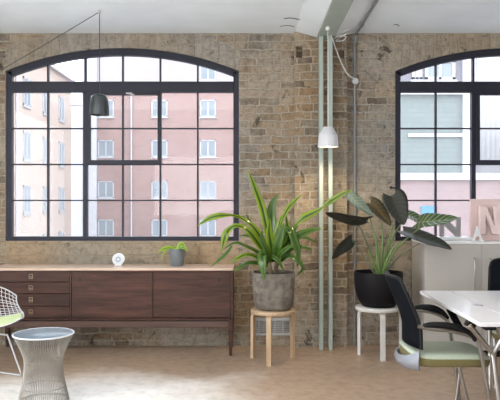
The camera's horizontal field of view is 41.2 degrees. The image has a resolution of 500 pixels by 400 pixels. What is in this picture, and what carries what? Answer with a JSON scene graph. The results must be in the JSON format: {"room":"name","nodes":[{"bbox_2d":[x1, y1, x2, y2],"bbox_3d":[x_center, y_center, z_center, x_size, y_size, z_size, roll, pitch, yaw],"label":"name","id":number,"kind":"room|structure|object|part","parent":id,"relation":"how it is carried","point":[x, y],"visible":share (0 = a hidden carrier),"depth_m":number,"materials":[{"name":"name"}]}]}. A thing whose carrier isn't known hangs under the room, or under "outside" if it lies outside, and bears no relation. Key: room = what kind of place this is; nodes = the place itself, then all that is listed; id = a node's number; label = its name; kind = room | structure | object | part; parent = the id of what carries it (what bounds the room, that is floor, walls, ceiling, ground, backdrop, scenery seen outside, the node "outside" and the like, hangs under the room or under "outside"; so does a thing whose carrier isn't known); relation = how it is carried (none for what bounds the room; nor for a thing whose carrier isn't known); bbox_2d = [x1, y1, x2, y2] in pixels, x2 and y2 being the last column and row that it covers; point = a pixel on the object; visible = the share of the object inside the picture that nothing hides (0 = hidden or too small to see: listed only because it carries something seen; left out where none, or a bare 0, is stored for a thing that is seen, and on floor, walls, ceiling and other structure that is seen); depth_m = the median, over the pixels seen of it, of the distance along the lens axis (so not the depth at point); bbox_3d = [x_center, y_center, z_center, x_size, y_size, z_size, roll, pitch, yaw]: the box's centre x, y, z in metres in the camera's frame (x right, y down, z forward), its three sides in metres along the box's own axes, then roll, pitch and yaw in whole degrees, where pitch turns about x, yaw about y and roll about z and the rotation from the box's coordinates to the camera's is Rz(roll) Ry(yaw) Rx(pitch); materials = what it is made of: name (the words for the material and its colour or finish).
{"room":"open-plan office","nodes":[
{"label":"open-plan office","id":0,"kind":"room"},
{"bbox_2d":[169,249,185,266],"bbox_3d":[-0.661,0.520,6.040,0.156,0.158,0.156,0,0,0],"label":"pot","id":1,"kind":"object","parent":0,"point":[177,256],"depth_m":5.98,"materials":[{"name":"grey ceramic"}]},
{"bbox_2d":[0,33,499,345],"bbox_3d":[0.425,-0.155,6.340,7.750,3.050,0.160,0,0,0],"label":"wall","id":2,"kind":"structure","parent":0,"point":[264,62],"depth_m":6.26,"materials":[{"name":"brick"}]},
{"bbox_2d":[6,48,238,240],"bbox_3d":[-1.203,-0.522,6.285,2.196,1.815,0.101,0,0,0],"label":"window","id":3,"kind":"structure","parent":2,"relation":"in","point":[122,88],"depth_m":6.28,"materials":[{"name":"metal"}]},
{"bbox_2d":[256,318,289,334],"bbox_3d":[0.199,1.190,6.253,0.387,0.165,0.014,0,0,0],"label":"air vent","id":4,"kind":"object","parent":2,"relation":"in","point":[282,327],"visible":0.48,"depth_m":6.25,"materials":[{"name":"metal"}]},
{"bbox_2d":[351,0,378,345],"bbox_3d":[0.984,-0.096,4.380,0.068,2.933,3.760,0,0,0],"label":"conduit","id":5,"kind":"object","parent":2,"relation":"attached to","point":[354,82],"visible":0.94,"depth_m":6.23,"materials":[{"name":"metal"}]},
{"bbox_2d":[395,49,499,240],"bbox_3d":[2.467,-0.522,6.285,2.196,1.815,0.101,0,0,0],"label":"window","id":6,"kind":"structure","parent":2,"relation":"in","point":[476,89],"depth_m":6.28,"materials":[{"name":"metal"}]},
{"bbox_2d":[0,346,499,399],"bbox_3d":[0.425,1.470,1.610,8.150,0.200,9.620,0,0,0],"label":"floor","id":7,"kind":"structure","parent":0,"point":[90,372],"depth_m":5.25,"materials":[{"name":"concrete"}]},
{"bbox_2d":[0,287,23,375],"bbox_3d":[-2.080,1.025,5.173,0.617,0.688,0.646,0,0,-22],"label":"wire chair","id":8,"kind":"object","parent":7,"relation":"on","point":[5,320],"visible":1,"depth_m":5.21,"materials":[{"name":"metal"}]},
{"bbox_3d":[-2.067,1.153,5.250,0.605,0.432,0.104,0,0,26],"label":"leg frame","id":9,"kind":"part","parent":8,"relation":"part of","materials":[{"name":"white metal"}]},
{"bbox_2d":[12,327,74,399],"bbox_3d":[-1.403,1.134,4.520,0.409,0.464,0.409,0,0,0],"label":"side table","id":10,"kind":"object","parent":7,"relation":"on","point":[34,335],"visible":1,"depth_m":4.45,"materials":[{"name":"silver metal"}]},
{"bbox_2d":[0,264,234,355],"bbox_3d":[-1.217,0.985,6.032,2.148,0.771,0.407,0,0,0],"label":"sideboard","id":11,"kind":"object","parent":7,"relation":"on","point":[48,295],"visible":0.99,"depth_m":5.85,"materials":[{"name":"brown wood"}]},
{"bbox_3d":[-2.263,1.212,6.205,0.042,0.316,0.042,0,0,0],"label":"leg","id":12,"kind":"part","parent":11,"relation":"part of","materials":[{"name":"brown wood"}]},
{"bbox_3d":[-1.924,0.986,5.992,0.675,0.101,0.296,0,0,0],"label":"drawer","id":13,"kind":"part","parent":11,"relation":"part of","materials":[{"name":"brown wood"}]},
{"bbox_3d":[-1.924,0.878,5.992,0.675,0.103,0.296,0,0,0],"label":"drawer","id":14,"kind":"part","parent":11,"relation":"part of","materials":[{"name":"brown wood"}]},
{"bbox_3d":[-1.924,0.773,5.992,0.675,0.098,0.296,0,0,0],"label":"drawer","id":15,"kind":"part","parent":11,"relation":"part of","materials":[{"name":"brown wood"}]},
{"bbox_3d":[-1.924,0.675,5.992,0.675,0.089,0.296,0,0,0],"label":"drawer","id":16,"kind":"part","parent":11,"relation":"part of","materials":[{"name":"brown wood"}]},
{"bbox_3d":[-1.212,0.835,5.852,0.708,0.402,0.012,0,0,0],"label":"sliding door","id":17,"kind":"part","parent":11,"relation":"part of","materials":[{"name":"brown wood"}]},
{"bbox_3d":[-1.217,1.096,6.037,2.096,0.057,0.355,0,0,0],"label":"rail","id":18,"kind":"part","parent":11,"relation":"part of","materials":[{"name":"brown wood"}]},
{"bbox_2d":[112,253,124,265],"bbox_3d":[-1.200,0.543,6.072,0.110,0.112,0.056,0,0,0],"label":"desk clock","id":19,"kind":"object","parent":11,"relation":"on","point":[118,259],"visible":1,"depth_m":6.06,"materials":[{"name":"white paint"}]},
{"bbox_2d":[158,242,187,266],"bbox_3d":[-0.695,0.489,6.034,0.273,0.219,0.168,0,0,0],"label":"potted plant","id":20,"kind":"object","parent":11,"relation":"on","point":[176,253],"visible":1,"depth_m":5.99,"materials":[{"name":"plant"}]},
{"bbox_3d":[-0.517,0.835,5.864,0.689,0.402,0.012,0,0,0],"label":"sliding door","id":21,"kind":"part","parent":11,"relation":"part of","materials":[{"name":"brown wood"}]},
{"bbox_3d":[-0.171,1.212,5.862,0.042,0.316,0.042,0,0,0],"label":"leg","id":22,"kind":"part","parent":11,"relation":"part of","materials":[{"name":"brown wood"}]},
{"bbox_2d":[250,307,294,365],"bbox_3d":[0.197,1.150,5.666,0.388,0.440,0.388,0,0,0],"label":"stool","id":23,"kind":"object","parent":7,"relation":"on","point":[254,311],"visible":0.85,"depth_m":5.60,"materials":[{"name":"brown wood"}]},
{"bbox_3d":[0.067,1.161,5.746,0.124,0.419,0.042,0,0,30],"label":"leg","id":24,"kind":"part","parent":23,"relation":"part of","materials":[{"name":"brown wood"}]},
{"bbox_3d":[0.167,1.161,5.537,0.042,0.419,0.124,0,0,12],"label":"leg","id":25,"kind":"part","parent":23,"relation":"part of","materials":[{"name":"brown wood"}]},
{"bbox_3d":[0.196,0.946,5.670,0.380,0.032,0.380,0,0,0],"label":"seat","id":26,"kind":"part","parent":23,"relation":"part of","materials":[{"name":"brown wood"}]},
{"bbox_2d":[197,170,352,310],"bbox_3d":[0.208,0.334,5.641,1.290,1.192,0.506,0,0,0],"label":"potted plant","id":27,"kind":"object","parent":23,"relation":"on","point":[273,290],"visible":1,"depth_m":5.52,"materials":[{"name":"plant"}]},
{"bbox_3d":[0.168,0.568,5.590,0.051,0.119,0.052,0,0,0],"label":"stem","id":28,"kind":"part","parent":27,"relation":"part of","materials":[{"name":"brown plant"}]},
{"bbox_3d":[0.228,0.530,5.720,0.060,0.202,0.032,0,0,0],"label":"stem","id":29,"kind":"part","parent":27,"relation":"part of","materials":[{"name":"brown plant"}]},
{"bbox_3d":[0.327,1.161,5.746,0.124,0.419,0.042,0,0,-30],"label":"leg","id":30,"kind":"part","parent":23,"relation":"part of","materials":[{"name":"brown wood"}]},
{"bbox_2d":[294,32,346,346],"bbox_3d":[0.659,-0.098,6.230,0.491,2.935,0.080,0,0,0],"label":"pier","id":31,"kind":"object","parent":7,"relation":"on","point":[306,68],"visible":0.8,"depth_m":6.19,"materials":[{"name":"brick"}]},
{"bbox_2d":[319,36,322,349],"bbox_3d":[0.650,-0.064,6.095,0.038,2.867,0.070,0,0,0],"label":"steel post","id":32,"kind":"object","parent":7,"relation":"on","point":[320,37],"visible":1,"depth_m":6.06,"materials":[{"name":"metal"}]},
{"bbox_2d":[328,36,332,349],"bbox_3d":[0.735,-0.064,6.095,0.038,2.867,0.070,0,0,0],"label":"steel post","id":33,"kind":"object","parent":7,"relation":"on","point":[330,42],"visible":1,"depth_m":6.06,"materials":[{"name":"metal"}]},
{"bbox_2d":[355,304,401,360],"bbox_3d":[1.121,1.150,5.840,0.380,0.440,0.401,0,0,27],"label":"stool","id":34,"kind":"object","parent":7,"relation":"on","point":[381,311],"visible":0.74,"depth_m":5.70,"materials":[{"name":"white paint"}]},
{"bbox_3d":[1.015,1.161,5.879,0.124,0.419,0.042,0,0,26],"label":"leg","id":35,"kind":"part","parent":34,"relation":"part of","materials":[{"name":"white paint"}]},
{"bbox_3d":[1.116,0.946,5.830,0.380,0.032,0.380,0,0,0],"label":"seat","id":36,"kind":"part","parent":34,"relation":"part of","materials":[{"name":"white paint"}]},
{"bbox_3d":[1.127,1.161,5.713,0.042,0.419,0.124,0,0,-5],"label":"leg","id":37,"kind":"part","parent":34,"relation":"part of","materials":[{"name":"white paint"}]},
{"bbox_2d":[325,188,457,307],"bbox_3d":[1.185,0.411,5.792,1.103,1.037,0.501,0,0,0],"label":"potted plant","id":38,"kind":"object","parent":34,"relation":"on","point":[372,289],"visible":0.98,"depth_m":5.75,"materials":[{"name":"plant"}]},
{"bbox_3d":[1.304,1.161,5.903,0.124,0.419,0.042,0,0,-21],"label":"leg","id":39,"kind":"part","parent":34,"relation":"part of","materials":[{"name":"white paint"}]},
{"bbox_2d":[384,271,491,399],"bbox_3d":[1.150,0.912,4.150,0.622,0.915,0.480,0,0,0],"label":"office chair","id":40,"kind":"object","parent":7,"relation":"on","point":[412,352],"visible":1,"depth_m":3.97,"materials":[{"name":"black"}]},
{"bbox_3d":[0.931,0.674,4.150,0.173,0.421,0.444,0,0,0],"label":"backrest","id":41,"kind":"part","parent":40,"relation":"part of","materials":[{"name":"black"}]},
{"bbox_3d":[0.931,0.669,4.150,0.184,0.430,0.462,0,0,0],"label":"frame","id":42,"kind":"part","parent":40,"relation":"part of","materials":[{"name":"black plastic"}]},
{"bbox_3d":[1.205,0.931,4.150,0.500,0.064,0.420,0,0,0],"label":"seat","id":43,"kind":"part","parent":40,"relation":"part of","materials":[{"name":"green fabric"}]},
{"bbox_3d":[1.205,0.964,4.150,0.500,0.091,0.420,0,0,0],"label":"seat","id":44,"kind":"part","parent":40,"relation":"part of","materials":[{"name":"green fabric"}]},
{"bbox_3d":[1.358,1.187,4.330,0.070,0.358,0.024,0,0,0],"label":"leg","id":45,"kind":"part","parent":40,"relation":"part of","materials":[{"name":"silver metal"}]},
{"bbox_3d":[1.291,1.179,3.970,0.111,0.382,0.024,0,0,0],"label":"leg","id":46,"kind":"part","parent":40,"relation":"part of","materials":[{"name":"silver metal"}]},
{"bbox_2d":[411,239,499,356],"bbox_3d":[2.555,0.867,5.980,2.089,1.006,0.489,0,0,0],"label":"base cabinet","id":47,"kind":"object","parent":7,"relation":"on","point":[464,267],"visible":0.56,"depth_m":5.77,"materials":[{"name":"white laminate"}]},
{"bbox_3d":[1.764,0.845,5.779,0.494,0.920,0.018,0,0,0],"label":"door","id":48,"kind":"part","parent":47,"relation":"part of","materials":[{"name":"white laminate"}]},
{"bbox_2d":[437,236,472,240],"bbox_3d":[1.852,0.349,6.040,0.296,0.030,0.180,0,0,0],"label":"flat box","id":49,"kind":"object","parent":47,"relation":"on","point":[445,238],"visible":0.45,"depth_m":5.95,"materials":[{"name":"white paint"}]},
{"bbox_2d":[439,217,460,236],"bbox_3d":[1.827,0.245,6.075,0.191,0.178,0.030,0,0,0],"label":"ornament","id":50,"kind":"object","parent":49,"relation":"on","point":[456,231],"visible":0.7,"depth_m":6.06,"materials":[{"name":"grey metal"}]},
{"bbox_3d":[1.944,0.653,5.753,0.012,0.303,0.035,0,0,0],"label":"handle","id":51,"kind":"part","parent":47,"relation":"part of","materials":[{"name":"silver metal"}]},
{"bbox_2d":[470,226,483,240],"bbox_3d":[2.003,0.297,5.860,0.114,0.132,0.024,0,0,0],"label":"ornament","id":52,"kind":"object","parent":47,"relation":"on","point":[477,233],"visible":1,"depth_m":5.85,"materials":[{"name":"white paint"}]},
{"bbox_2d":[470,199,499,239],"bbox_3d":[2.118,0.177,5.968,0.270,0.372,0.075,0,0,0],"label":"letter sign","id":53,"kind":"object","parent":47,"relation":"on","point":[484,213],"visible":0.91,"depth_m":5.98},
{"bbox_3d":[2.269,0.845,5.779,0.508,0.920,0.018,0,0,0],"label":"door","id":54,"kind":"part","parent":47,"relation":"part of","materials":[{"name":"white laminate"}]},
{"bbox_2d":[420,291,499,399],"bbox_3d":[2.242,1.003,4.072,2.115,0.734,1.225,0,0,0],"label":"meeting table","id":55,"kind":"object","parent":7,"relation":"on","point":[481,309],"visible":0.91,"depth_m":3.95,"materials":[{"name":"white laminate"}]},
{"bbox_3d":[1.331,0.680,4.043,0.170,0.038,1.045,0,0,0],"label":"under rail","id":56,"kind":"part","parent":55,"relation":"part of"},
{"bbox_3d":[1.373,1.000,3.620,0.130,0.684,0.029,0,0,0],"label":"leg","id":57,"kind":"part","parent":55,"relation":"part of","materials":[{"name":"silver metal"}]},
{"bbox_2d":[488,258,499,391],"bbox_3d":[2.006,0.912,4.946,0.480,0.915,0.622,0,0,18],"label":"office chair","id":58,"kind":"object","parent":7,"relation":"on","point":[494,266],"visible":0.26,"depth_m":5.17,"materials":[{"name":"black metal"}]},
{"bbox_3d":[2.074,0.669,5.155,0.462,0.430,0.184,0,0,18],"label":"frame","id":59,"kind":"part","parent":58,"relation":"part of","materials":[{"name":"black plastic"}]},
{"bbox_3d":[1.990,0.964,4.894,0.420,0.091,0.500,0,0,18],"label":"seat","id":60,"kind":"part","parent":58,"relation":"part of","materials":[{"name":"green fabric"}]},
{"bbox_3d":[1.792,1.179,4.868,0.024,0.382,0.111,0,0,18],"label":"leg","id":61,"kind":"part","parent":58,"relation":"part of","materials":[{"name":"silver metal"}]},
{"bbox_3d":[2.074,0.674,5.155,0.444,0.421,0.173,0,0,18],"label":"backrest","id":62,"kind":"part","parent":58,"relation":"part of","materials":[{"name":"black fabric"}]},
{"bbox_2d":[0,0,499,36],"bbox_3d":[0.425,-1.668,1.610,8.150,0.304,9.620,0,0,0],"label":"ceiling","id":63,"kind":"structure","parent":0,"point":[307,17],"depth_m":5.69,"materials":[{"name":"paint"}]},
{"bbox_2d":[0,10,108,115],"bbox_3d":[-1.928,-1.141,5.890,1.731,0.876,0.171,0,0,29],"label":"pendant lamp","id":64,"kind":"object","parent":63,"relation":"hanging from","point":[99,104],"visible":1,"depth_m":5.46,"materials":[{"name":"metal"}]},
{"bbox_3d":[-1.245,-0.788,5.500,0.159,0.170,0.159,0,0,0],"label":"lamp shade","id":65,"kind":"part","parent":64,"relation":"part of","materials":[{"name":"grey metal"}]},
{"bbox_2d":[317,0,353,38],"bbox_3d":[0.700,-1.507,1.640,0.160,0.018,9.280,0,0,0],"label":"beam","id":66,"kind":"structure","parent":63,"relation":"attached to","point":[337,11],"depth_m":5.46,"materials":[{"name":"green paint"}]},
{"bbox_2d":[318,26,337,147],"bbox_3d":[0.676,-0.979,5.760,0.180,1.039,0.180,0,0,0],"label":"pendant lamp","id":67,"kind":"object","parent":66,"relation":"hanging from","point":[328,138],"visible":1,"depth_m":5.70,"materials":[{"name":"white metal"}]},
{"bbox_3d":[0.676,-0.546,5.760,0.180,0.173,0.180,0,0,0],"label":"lamp shade","id":68,"kind":"part","parent":67,"relation":"part of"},
{"bbox_2d":[331,29,349,41],"bbox_3d":[0.831,-1.501,6.057,0.211,0.081,0.152,0,0,24],"label":"cable tangle","id":69,"kind":"object","parent":66,"relation":"hanging from","point":[347,29],"visible":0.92,"depth_m":6.10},
{"bbox_2d":[332,37,354,78],"bbox_3d":[0.851,-1.304,6.131,0.302,0.356,0.043,0,0,-37],"label":"cable","id":70,"kind":"object","parent":66,"relation":"hanging from","point":[332,37],"visible":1,"depth_m":6.12,"materials":[{"name":"white plastic"}]},
{"bbox_2d":[252,270,294,310],"bbox_3d":[0.201,0.771,5.670,0.362,0.316,0.362,0,0,0],"label":"pot","id":71,"kind":"object","parent":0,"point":[276,292],"depth_m":5.51,"materials":[{"name":"concrete"}]},
{"bbox_2d":[354,269,402,307],"bbox_3d":[1.127,0.779,5.830,0.424,0.302,0.424,0,0,0],"label":"pot","id":72,"kind":"object","parent":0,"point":[372,289],"depth_m":5.67,"materials":[{"name":"black ceramic"}]},
{"label":"outside","id":73,"kind":"structure","parent":0,"visible":0},
{"bbox_3d":[0.000,6.520,63.220,120.000,0.300,113.560,0,0,0],"label":"ground","id":74,"kind":"structure","parent":73,"visible":0},
{"bbox_2d":[14,65,75,235],"bbox_3d":[-15.975,-0.930,35.500,8.250,14.600,19.400,0,0,0],"label":"building","id":75,"kind":"structure","parent":74,"relation":"on","point":[30,109],"depth_m":38.78,"materials":[{"name":"brick"}]},
{"bbox_3d":[-12.100,-5.830,36.000,0.040,1.490,1.140,0,0,0],"label":"pane","id":76,"kind":"part","parent":75,"relation":"part of","materials":[{"name":"glass"}]},
{"bbox_3d":[-12.100,-2.930,36.000,0.040,1.490,1.140,0,0,0],"label":"pane","id":77,"kind":"part","parent":75,"relation":"part of","materials":[{"name":"white glass"}]},
{"bbox_3d":[-12.100,-0.030,36.000,0.040,1.490,1.140,0,0,0],"label":"pane","id":78,"kind":"part","parent":75,"relation":"part of","materials":[{"name":"white glass"}]},
{"bbox_3d":[-12.100,-5.830,39.400,0.040,1.490,1.140,0,0,0],"label":"pane","id":79,"kind":"part","parent":75,"relation":"part of","materials":[{"name":"glass"}]},
{"bbox_3d":[-12.100,-2.930,39.400,0.040,1.490,1.140,0,0,0],"label":"pane","id":80,"kind":"part","parent":75,"relation":"part of","materials":[{"name":"white glass"}]},
{"bbox_3d":[-12.100,-0.030,39.400,0.040,1.490,1.140,0,0,0],"label":"pane","id":81,"kind":"part","parent":75,"relation":"part of","materials":[{"name":"white glass"}]},
{"bbox_3d":[-12.100,-5.830,42.600,0.040,1.490,1.140,0,0,0],"label":"pane","id":82,"kind":"part","parent":75,"relation":"part of","materials":[{"name":"glass"}]},
{"bbox_3d":[-12.100,-2.930,42.600,0.040,1.490,1.140,0,0,0],"label":"pane","id":83,"kind":"part","parent":75,"relation":"part of","materials":[{"name":"white glass"}]},
{"bbox_3d":[-12.100,-0.030,42.600,0.040,1.490,1.140,0,0,0],"label":"pane","id":84,"kind":"part","parent":75,"relation":"part of","materials":[{"name":"white glass"}]},
{"bbox_2d":[71,102,80,235],"bbox_3d":[-16.782,-1.383,64.900,5.594,15.507,6.200,0,0,0],"label":"building","id":85,"kind":"structure","parent":74,"relation":"on","point":[75,106],"depth_m":62.00,"materials":[{"name":"white paint"}]},
{"bbox_2d":[81,57,232,235],"bbox_3d":[-0.604,-2.695,49.850,21.959,18.129,8.300,0,0,0],"label":"brick building","id":86,"kind":"structure","parent":74,"relation":"on","point":[179,110],"depth_m":46.00,"materials":[{"name":"pink brick"}]},
{"bbox_3d":[-9.961,1.937,46.000,1.047,1.116,0.040,0,0,0],"label":"pane","id":87,"kind":"part","parent":86,"relation":"part of","materials":[{"name":"white glass"}]},
{"bbox_3d":[-9.961,-0.726,46.000,1.047,1.116,0.040,0,0,0],"label":"pane","id":88,"kind":"part","parent":86,"relation":"part of","materials":[{"name":"glass"}]},
{"bbox_3d":[-9.961,-3.562,46.000,1.047,1.116,0.040,0,0,0],"label":"pane","id":89,"kind":"part","parent":86,"relation":"part of","materials":[{"name":"glass"}]},
{"bbox_3d":[-9.961,-6.329,46.000,1.047,1.116,0.040,0,0,0],"label":"pane","id":90,"kind":"part","parent":86,"relation":"part of","materials":[{"name":"glass"}]},
{"bbox_3d":[-6.260,1.937,46.000,1.047,1.116,0.040,0,0,0],"label":"pane","id":91,"kind":"part","parent":86,"relation":"part of","materials":[{"name":"white glass"}]},
{"bbox_3d":[-6.260,-0.726,46.000,1.047,1.116,0.040,0,0,0],"label":"pane","id":92,"kind":"part","parent":86,"relation":"part of","materials":[{"name":"glass"}]},
{"bbox_3d":[-6.260,-3.562,46.000,1.047,1.116,0.040,0,0,0],"label":"pane","id":93,"kind":"part","parent":86,"relation":"part of","materials":[{"name":"glass"}]},
{"bbox_3d":[-6.260,-6.329,46.000,1.047,1.116,0.040,0,0,0],"label":"pane","id":94,"kind":"part","parent":86,"relation":"part of","materials":[{"name":"glass"}]},
{"bbox_3d":[-2.905,1.937,46.000,1.047,1.116,0.040,0,0,0],"label":"pane","id":95,"kind":"part","parent":86,"relation":"part of","materials":[{"name":"white glass"}]},
{"bbox_3d":[-2.905,-0.726,46.000,1.047,1.116,0.040,0,0,0],"label":"pane","id":96,"kind":"part","parent":86,"relation":"part of","materials":[{"name":"glass"}]},
{"bbox_3d":[-2.905,-3.562,46.000,1.047,1.116,0.040,0,0,0],"label":"pane","id":97,"kind":"part","parent":86,"relation":"part of","materials":[{"name":"glass"}]},
{"bbox_3d":[-2.905,-6.329,46.000,1.047,1.116,0.040,0,0,0],"label":"pane","id":98,"kind":"part","parent":86,"relation":"part of","materials":[{"name":"glass"}]},
{"bbox_3d":[-2.905,-8.854,45.950,1.047,1.116,0.040,0,0,0],"label":"pane","id":99,"kind":"part","parent":86,"relation":"part of","materials":[{"name":"glass"}]},
{"bbox_2d":[401,57,499,235],"bbox_3d":[8.120,0.478,22.930,8.421,11.784,6.140,0,0,0],"label":"building","id":100,"kind":"structure","parent":74,"relation":"on","point":[417,109],"depth_m":20.00,"materials":[{"name":"red brick"}]},
{"bbox_3d":[5.714,-3.910,20.020,0.842,0.542,0.040,0,0,0],"label":"pane","id":101,"kind":"part","parent":100,"relation":"part of","materials":[{"name":"glass"}]}
]}

